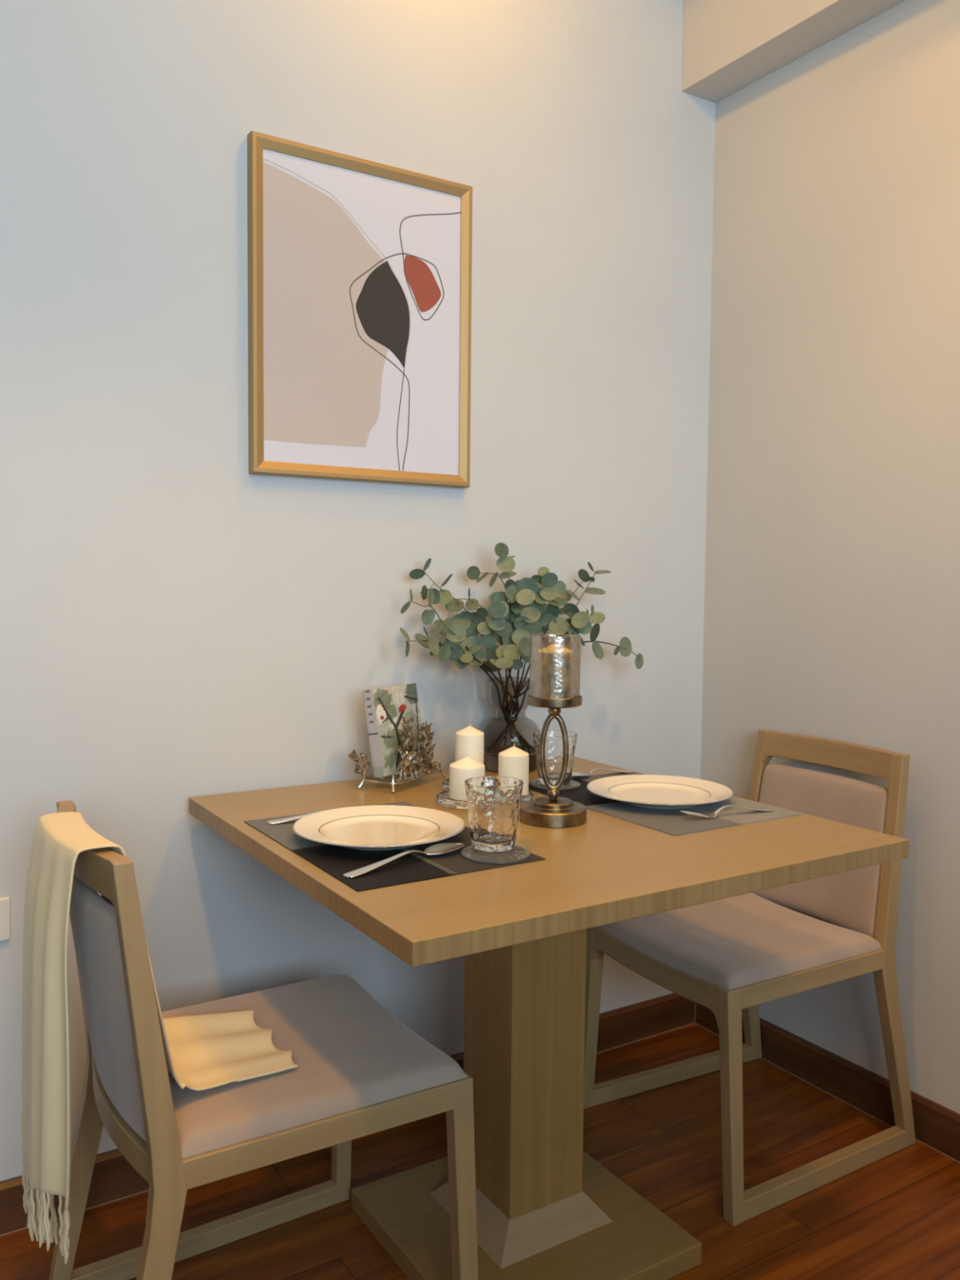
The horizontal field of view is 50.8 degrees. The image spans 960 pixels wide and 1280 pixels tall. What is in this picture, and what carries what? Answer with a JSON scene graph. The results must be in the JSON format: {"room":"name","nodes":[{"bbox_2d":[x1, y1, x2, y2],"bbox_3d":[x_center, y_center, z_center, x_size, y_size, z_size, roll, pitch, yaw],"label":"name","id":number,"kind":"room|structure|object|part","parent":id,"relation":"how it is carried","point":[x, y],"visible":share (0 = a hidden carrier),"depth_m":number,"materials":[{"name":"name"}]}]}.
{"room":"dining room","nodes":[
{"label":"dining room","id":0,"kind":"room"},
{"bbox_2d":[0,0,715,1181],"bbox_3d":[-0.965,-0.296,1.701,3.800,2.700,0.100,-2,4,-32],"label":"wall","id":1,"kind":"structure","parent":0,"point":[179,622],"depth_m":2.00,"materials":[{"name":"paint"}]},
{"bbox_2d":[0,897,10,942],"bbox_3d":[-0.876,0.490,1.742,0.122,0.078,0.010,-2,4,-32],"label":"wall plate","id":2,"kind":"object","parent":1,"relation":"attached to","point":[5,903],"visible":1,"depth_m":1.77,"materials":[{"name":"white plastic"}]},
{"bbox_2d":[0,992,694,1236],"bbox_3d":[-0.946,1.009,1.728,3.600,0.090,0.015,-2,4,-32],"label":"baseboard","id":3,"kind":"structure","parent":1,"relation":"attached to","point":[113,1178],"depth_m":1.92,"materials":[{"name":"brown wood"}]},
{"bbox_2d":[247,130,472,488],"bbox_3d":[-0.232,-0.648,2.064,0.491,0.640,0.024,-2,4,-32],"label":"picture frame","id":4,"kind":"object","parent":1,"relation":"attached to","point":[359,270],"visible":1,"depth_m":2.05,"materials":[{"name":"gold metal"}]},
{"bbox_2d":[0,1023,959,1279],"bbox_3d":[1.203,1.204,0.381,6.000,0.100,4.800,-2,4,-32],"label":"floor","id":5,"kind":"structure","parent":0,"point":[896,1216],"depth_m":1.91,"materials":[{"name":"brown wood"}]},
{"bbox_2d":[48,800,478,1279],"bbox_3d":[-0.349,0.662,1.549,0.531,0.815,0.491,-2,4,-32],"label":"dining chair","id":6,"kind":"object","parent":5,"relation":"on","point":[361,1071],"visible":0.83,"depth_m":1.41,"materials":[{"name":"brown wood"}]},
{"bbox_3d":[-0.636,0.656,1.608,0.106,0.815,0.057,-2,4,-32],"label":"post","id":7,"kind":"part","parent":6,"relation":"part of","materials":[{"name":"brown wood"}]},
{"bbox_3d":[-0.547,0.300,1.403,0.055,0.076,0.351,-2,4,-32],"label":"rail","id":8,"kind":"part","parent":6,"relation":"part of","materials":[{"name":"brown wood"}]},
{"bbox_2d":[69,873,146,1141],"bbox_3d":[-0.529,0.492,1.427,0.084,0.315,0.372,-2,4,-32],"label":"cushion","id":9,"kind":"object","parent":6,"relation":"on","point":[95,926],"depth_m":1.33,"materials":[{"name":"grey fabric"}]},
{"bbox_3d":[-0.515,0.669,1.446,0.047,0.038,0.375,-2,4,-32],"label":"rail","id":10,"kind":"part","parent":6,"relation":"part of","materials":[{"name":"brown wood"}]},
{"bbox_3d":[-0.423,0.678,1.266,0.106,0.815,0.057,-2,4,-32],"label":"post","id":11,"kind":"part","parent":6,"relation":"part of","materials":[{"name":"brown wood"}]},
{"bbox_2d":[22,811,297,1264],"bbox_3d":[-0.458,0.552,1.453,0.371,0.603,0.313,-2,4,-32],"label":"throw blanket","id":12,"kind":"object","parent":6,"relation":"on","point":[205,1051],"visible":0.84,"depth_m":1.34,"materials":[{"name":"beige fabric"}]},
{"bbox_2d":[161,974,466,1159],"bbox_3d":[-0.312,0.636,1.571,0.427,0.038,0.422,-2,4,-32],"label":"seat cushion","id":13,"kind":"object","parent":6,"relation":"on","point":[359,1065],"depth_m":1.46,"materials":[{"name":"beige fabric"}]},
{"bbox_3d":[-0.214,0.676,1.395,0.397,0.039,0.028,-2,4,-31],"label":"rail","id":14,"kind":"part","parent":6,"relation":"part of","materials":[{"name":"brown wood"}]},
{"bbox_3d":[-0.256,0.840,1.876,0.035,0.424,0.055,-2,4,-32],"label":"leg","id":15,"kind":"part","parent":6,"relation":"part of","materials":[{"name":"brown wood"}]},
{"bbox_3d":[-0.026,0.864,1.507,0.035,0.424,0.055,-2,4,-32],"label":"leg","id":16,"kind":"part","parent":6,"relation":"part of","materials":[{"name":"brown wood"}]},
{"bbox_2d":[188,756,909,1279],"bbox_3d":[0.070,0.685,1.794,0.914,0.750,0.889,-2,4,-32],"label":"dining table","id":17,"kind":"object","parent":5,"relation":"on","point":[547,1209],"visible":0.85,"depth_m":1.70,"materials":[{"name":"brown wood"}]},
{"bbox_2d":[244,801,545,891],"bbox_3d":[-0.151,0.317,1.608,0.306,0.001,0.448,-2,4,-32],"label":"placemat","id":18,"kind":"object","parent":17,"relation":"on","point":[335,860],"visible":0.38,"depth_m":1.49,"materials":[{"name":"grey"}]},
{"bbox_2d":[267,809,325,824],"bbox_3d":[-0.260,0.299,1.727,0.202,0.017,0.025,0,3,-17],"label":"fork","id":19,"kind":"object","parent":18,"relation":"on","point":[289,819],"visible":0.38,"depth_m":1.71,"materials":[{"name":"silver metal"}]},
{"bbox_2d":[293,804,465,850],"bbox_3d":[-0.160,0.304,1.614,0.273,0.022,0.273,-2,4,-32],"label":"dinner plate","id":20,"kind":"object","parent":18,"relation":"on","point":[371,827],"visible":1,"depth_m":1.64,"materials":[{"name":"white ceramic"}]},
{"bbox_2d":[343,842,464,878],"bbox_3d":[-0.104,0.316,1.472,0.042,0.016,0.222,4,5,44],"label":"spoon","id":21,"kind":"object","parent":18,"relation":"on","point":[438,849],"visible":1,"depth_m":1.47,"materials":[{"name":"silver metal"}]},
{"bbox_3d":[-0.133,0.318,1.447,0.146,0.016,0.021,-3,5,-44],"label":"handle","id":22,"kind":"part","parent":21,"relation":"part of","materials":[{"name":"silver metal"}]},
{"bbox_2d":[423,842,464,855],"bbox_3d":[-0.055,0.317,1.523,0.078,0.009,0.044,-2,4,-32],"label":"bowl","id":23,"kind":"object","parent":21,"relation":"on","point":[438,849],"depth_m":1.53,"materials":[{"name":"silver metal"}]},
{"bbox_2d":[461,844,530,864],"bbox_3d":[0.024,0.321,1.518,0.105,0.005,0.105,-2,4,-32],"label":"coaster","id":24,"kind":"object","parent":18,"relation":"on","point":[517,854],"visible":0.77,"depth_m":1.50,"materials":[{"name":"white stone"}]},
{"bbox_2d":[464,776,523,852],"bbox_3d":[0.021,0.266,1.543,0.090,0.101,0.090,-2,4,-32],"label":"glass tumbler","id":25,"kind":"object","parent":24,"relation":"on","point":[493,802],"visible":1,"depth_m":1.51,"materials":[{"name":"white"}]},
{"bbox_2d":[347,715,446,793],"bbox_3d":[-0.162,0.220,2.045,0.117,0.142,0.209,2,4,29],"label":"napkin holder","id":26,"kind":"object","parent":17,"relation":"on","point":[420,762],"visible":0.91,"depth_m":2.01,"materials":[{"name":"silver metal"}]},
{"bbox_3d":[-0.233,0.276,1.993,0.017,0.034,0.007,-1,4,-18],"label":"leg","id":27,"kind":"part","parent":26,"relation":"part of","materials":[{"name":"silver metal"}]},
{"bbox_2d":[362,683,422,777],"bbox_3d":[-0.172,0.180,2.052,0.055,0.174,0.150,3,4,31],"label":"greeting card","id":28,"kind":"object","parent":26,"relation":"in","point":[384,708],"visible":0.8,"depth_m":2.01,"materials":[{"name":"paper"}]},
{"bbox_3d":[-0.168,0.279,1.954,0.006,0.034,0.017,0,3,-9],"label":"leg","id":29,"kind":"part","parent":26,"relation":"part of","materials":[{"name":"silver metal"}]},
{"bbox_3d":[-0.155,0.274,2.048,0.086,0.007,0.184,3,4,31],"label":"tray frame","id":30,"kind":"part","parent":26,"relation":"part of","materials":[{"name":"silver metal"}]},
{"bbox_3d":[-0.078,0.271,2.102,0.017,0.034,0.007,-1,4,-18],"label":"leg","id":31,"kind":"part","parent":26,"relation":"part of","materials":[{"name":"silver metal"}]},
{"bbox_2d":[441,778,448,791],"bbox_3d":[-0.021,0.288,2.003,0.108,0.015,0.108,-2,4,-32],"label":"dish","id":32,"kind":"object","parent":17,"relation":"on","point":[445,784],"visible":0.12,"depth_m":1.98,"materials":[{"name":"clear glass"}]},
{"bbox_2d":[454,724,484,764],"bbox_3d":[-0.021,0.225,1.999,0.057,0.119,0.057,-2,4,-32],"label":"pillar candle","id":33,"kind":"object","parent":32,"relation":"on","point":[469,740],"visible":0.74,"depth_m":1.98,"materials":[{"name":"beige wax"}]},
{"bbox_2d":[435,790,467,809],"bbox_3d":[-0.024,0.295,1.876,0.114,0.015,0.114,-2,4,-32],"label":"dish","id":34,"kind":"object","parent":17,"relation":"on","point":[442,798],"visible":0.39,"depth_m":1.83,"materials":[{"name":"clear glass"}]},
{"bbox_2d":[448,754,484,800],"bbox_3d":[-0.024,0.252,1.874,0.066,0.080,0.066,-2,4,-32],"label":"pillar candle","id":35,"kind":"object","parent":34,"relation":"on","point":[465,768],"visible":0.81,"depth_m":1.85,"materials":[{"name":"beige wax"}]},
{"bbox_2d":[480,677,540,772],"bbox_3d":[0.068,0.184,2.221,0.139,0.197,0.139,-2,4,-32],"label":"vase","id":36,"kind":"object","parent":17,"relation":"on","point":[510,726],"visible":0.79,"depth_m":2.17,"materials":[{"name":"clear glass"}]},
{"bbox_2d":[400,542,643,684],"bbox_3d":[0.110,0.019,2.185,0.647,0.453,0.207,-2,4,-32],"label":"foliage","id":37,"kind":"object","parent":36,"relation":"in","point":[522,616],"visible":0.94,"depth_m":2.16,"materials":[{"name":"green plant"}]},
{"bbox_3d":[0.070,1.041,1.798,0.446,0.038,0.451,-2,4,-32],"label":"plate","id":38,"kind":"part","parent":17,"relation":"part of","materials":[{"name":"brown wood"}]},
{"bbox_2d":[520,790,533,802],"bbox_3d":[0.065,0.295,1.917,0.074,0.013,0.074,-2,4,-32],"label":"dish","id":39,"kind":"object","parent":17,"relation":"on","point":[530,796],"visible":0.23,"depth_m":1.89,"materials":[{"name":"clear glass"}]},
{"bbox_2d":[497,744,528,795],"bbox_3d":[0.064,0.244,1.913,0.058,0.096,0.058,-2,4,-32],"label":"pillar candle","id":40,"kind":"object","parent":39,"relation":"on","point":[513,762],"visible":0.71,"depth_m":1.89,"materials":[{"name":"beige wax"}]},
{"bbox_2d":[519,634,586,827],"bbox_3d":[0.128,0.152,1.740,0.116,0.320,0.116,-2,4,-32],"label":"candle holder","id":41,"kind":"object","parent":17,"relation":"on","point":[554,659],"visible":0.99,"depth_m":1.70,"materials":[{"name":"brown metal"}]},
{"bbox_2d":[529,634,581,698],"bbox_3d":[0.129,0.049,1.734,0.087,0.115,0.087,-2,4,-32],"label":"glass shade","id":42,"kind":"object","parent":41,"relation":"on","point":[554,659],"depth_m":1.70,"materials":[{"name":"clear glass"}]},
{"bbox_2d":[528,770,801,835],"bbox_3d":[0.323,0.303,1.926,0.306,0.001,0.467,-2,4,-32],"label":"placemat","id":43,"kind":"object","parent":17,"relation":"on","point":[673,822],"visible":0.41,"depth_m":1.81,"materials":[{"name":"grey"}]},
{"bbox_2d":[529,779,580,790],"bbox_3d":[0.152,0.291,2.040,0.103,0.005,0.103,-2,4,-32],"label":"coaster","id":44,"kind":"object","parent":43,"relation":"on","point":[574,784],"visible":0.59,"depth_m":2.02,"materials":[{"name":"white"}]},
{"bbox_2d":[533,729,577,785],"bbox_3d":[0.151,0.238,2.038,0.090,0.101,0.090,-2,4,-32],"label":"glass tumbler","id":45,"kind":"object","parent":44,"relation":"on","point":[553,743],"visible":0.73,"depth_m":2.01,"materials":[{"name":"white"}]},
{"bbox_2d":[571,768,633,777],"bbox_3d":[0.253,0.280,2.147,0.170,0.016,0.042,-2,4,-32],"label":"spoon","id":46,"kind":"object","parent":43,"relation":"on","point":[577,775],"visible":0.78,"depth_m":2.14,"materials":[{"name":"silver metal"}]},
{"bbox_2d":[571,772,591,777],"bbox_3d":[0.206,0.284,2.118,0.061,0.009,0.042,-2,4,-32],"label":"bowl","id":47,"kind":"object","parent":46,"relation":"on","point":[577,775],"depth_m":2.13,"materials":[{"name":"silver metal"}]},
{"bbox_3d":[0.280,0.280,2.158,0.113,0.016,0.021,-2,4,-32],"label":"handle","id":48,"kind":"part","parent":46,"relation":"part of","materials":[{"name":"silver metal"}]},
{"bbox_2d":[586,774,733,808],"bbox_3d":[0.339,0.292,1.913,0.273,0.022,0.273,-2,4,-32],"label":"dinner plate","id":49,"kind":"object","parent":43,"relation":"on","point":[647,791],"visible":1,"depth_m":1.94,"materials":[{"name":"white ceramic"}]},
{"bbox_2d":[680,804,773,818],"bbox_3d":[0.440,0.302,1.792,0.196,0.017,0.025,-1,4,-26],"label":"fork","id":50,"kind":"object","parent":43,"relation":"on","point":[716,812],"visible":1,"depth_m":1.78,"materials":[{"name":"silver metal"}]},
{"bbox_3d":[0.470,0.301,1.806,0.130,0.017,0.021,-1,4,-26],"label":"handle","id":51,"kind":"part","parent":50,"relation":"part of","materials":[{"name":"silver metal"}]},
{"bbox_2d":[583,728,915,1226],"bbox_3d":[0.569,0.636,2.148,0.531,0.815,0.491,-1,4,-30],"label":"dining chair","id":52,"kind":"object","parent":5,"relation":"on","point":[730,957],"visible":0.84,"depth_m":2.08,"materials":[{"name":"brown wood"}]},
{"bbox_3d":[0.243,0.825,2.223,0.035,0.424,0.055,-1,4,-30],"label":"leg","id":53,"kind":"part","parent":52,"relation":"part of","materials":[{"name":"brown wood"}]},
{"bbox_3d":[0.352,0.665,2.024,0.028,0.079,0.390,-1,4,-30],"label":"rail","id":54,"kind":"part","parent":52,"relation":"part of","materials":[{"name":"brown wood"}]},
{"bbox_3d":[0.462,0.849,1.847,0.035,0.424,0.055,-1,4,-30],"label":"leg","id":55,"kind":"part","parent":52,"relation":"part of","materials":[{"name":"brown wood"}]},
{"bbox_2d":[599,892,882,990],"bbox_3d":[0.531,0.612,2.125,0.427,0.038,0.422,-1,4,-30],"label":"seat cushion","id":56,"kind":"object","parent":52,"relation":"on","point":[748,941],"depth_m":2.03,"materials":[{"name":"beige fabric"}]},
{"bbox_3d":[0.651,0.621,2.429,0.106,0.815,0.057,-1,4,-30],"label":"post","id":57,"kind":"part","parent":52,"relation":"part of","materials":[{"name":"brown wood"}]},
{"bbox_3d":[0.738,0.634,2.246,0.047,0.038,0.375,-1,4,-30],"label":"rail","id":58,"kind":"part","parent":52,"relation":"part of","materials":[{"name":"wood"}]},
{"bbox_3d":[0.642,0.651,1.957,0.397,0.039,0.028,-1,4,-31],"label":"rail","id":59,"kind":"part","parent":52,"relation":"part of","materials":[{"name":"brown wood"}]},
{"bbox_2d":[751,763,888,938],"bbox_3d":[0.755,0.457,2.245,0.084,0.315,0.372,-1,4,-30],"label":"cushion","id":60,"kind":"object","parent":52,"relation":"on","point":[855,900],"depth_m":2.20,"materials":[{"name":"beige fabric"}]},
{"bbox_3d":[0.778,0.263,2.246,0.055,0.076,0.351,-1,4,-30],"label":"rail","id":61,"kind":"part","parent":52,"relation":"part of","materials":[{"name":"brown wood"}]},
{"bbox_3d":[0.854,0.643,2.080,0.106,0.815,0.057,-1,4,-30],"label":"post","id":62,"kind":"part","parent":52,"relation":"part of","materials":[{"name":"brown wood"}]},
{"bbox_2d":[682,0,904,102],"bbox_3d":[1.000,-1.473,1.797,0.116,0.326,1.700,-2,4,-32],"label":"beam","id":63,"kind":"structure","parent":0,"point":[729,46],"depth_m":2.33,"materials":[{"name":"paint"}]},
{"bbox_2d":[700,0,959,1114],"bbox_3d":[1.081,-0.290,1.923,0.100,2.700,1.700,-2,4,-32],"label":"wall","id":64,"kind":"structure","parent":0,"point":[832,582],"depth_m":2.23,"materials":[{"name":"paint"}]},
{"bbox_2d":[694,1002,959,1163],"bbox_3d":[1.024,1.014,1.962,0.015,0.090,1.685,-2,4,-32],"label":"baseboard","id":65,"kind":"structure","parent":64,"relation":"attached to","point":[936,1126],"depth_m":2.26,"materials":[{"name":"brown wood"}]}
]}

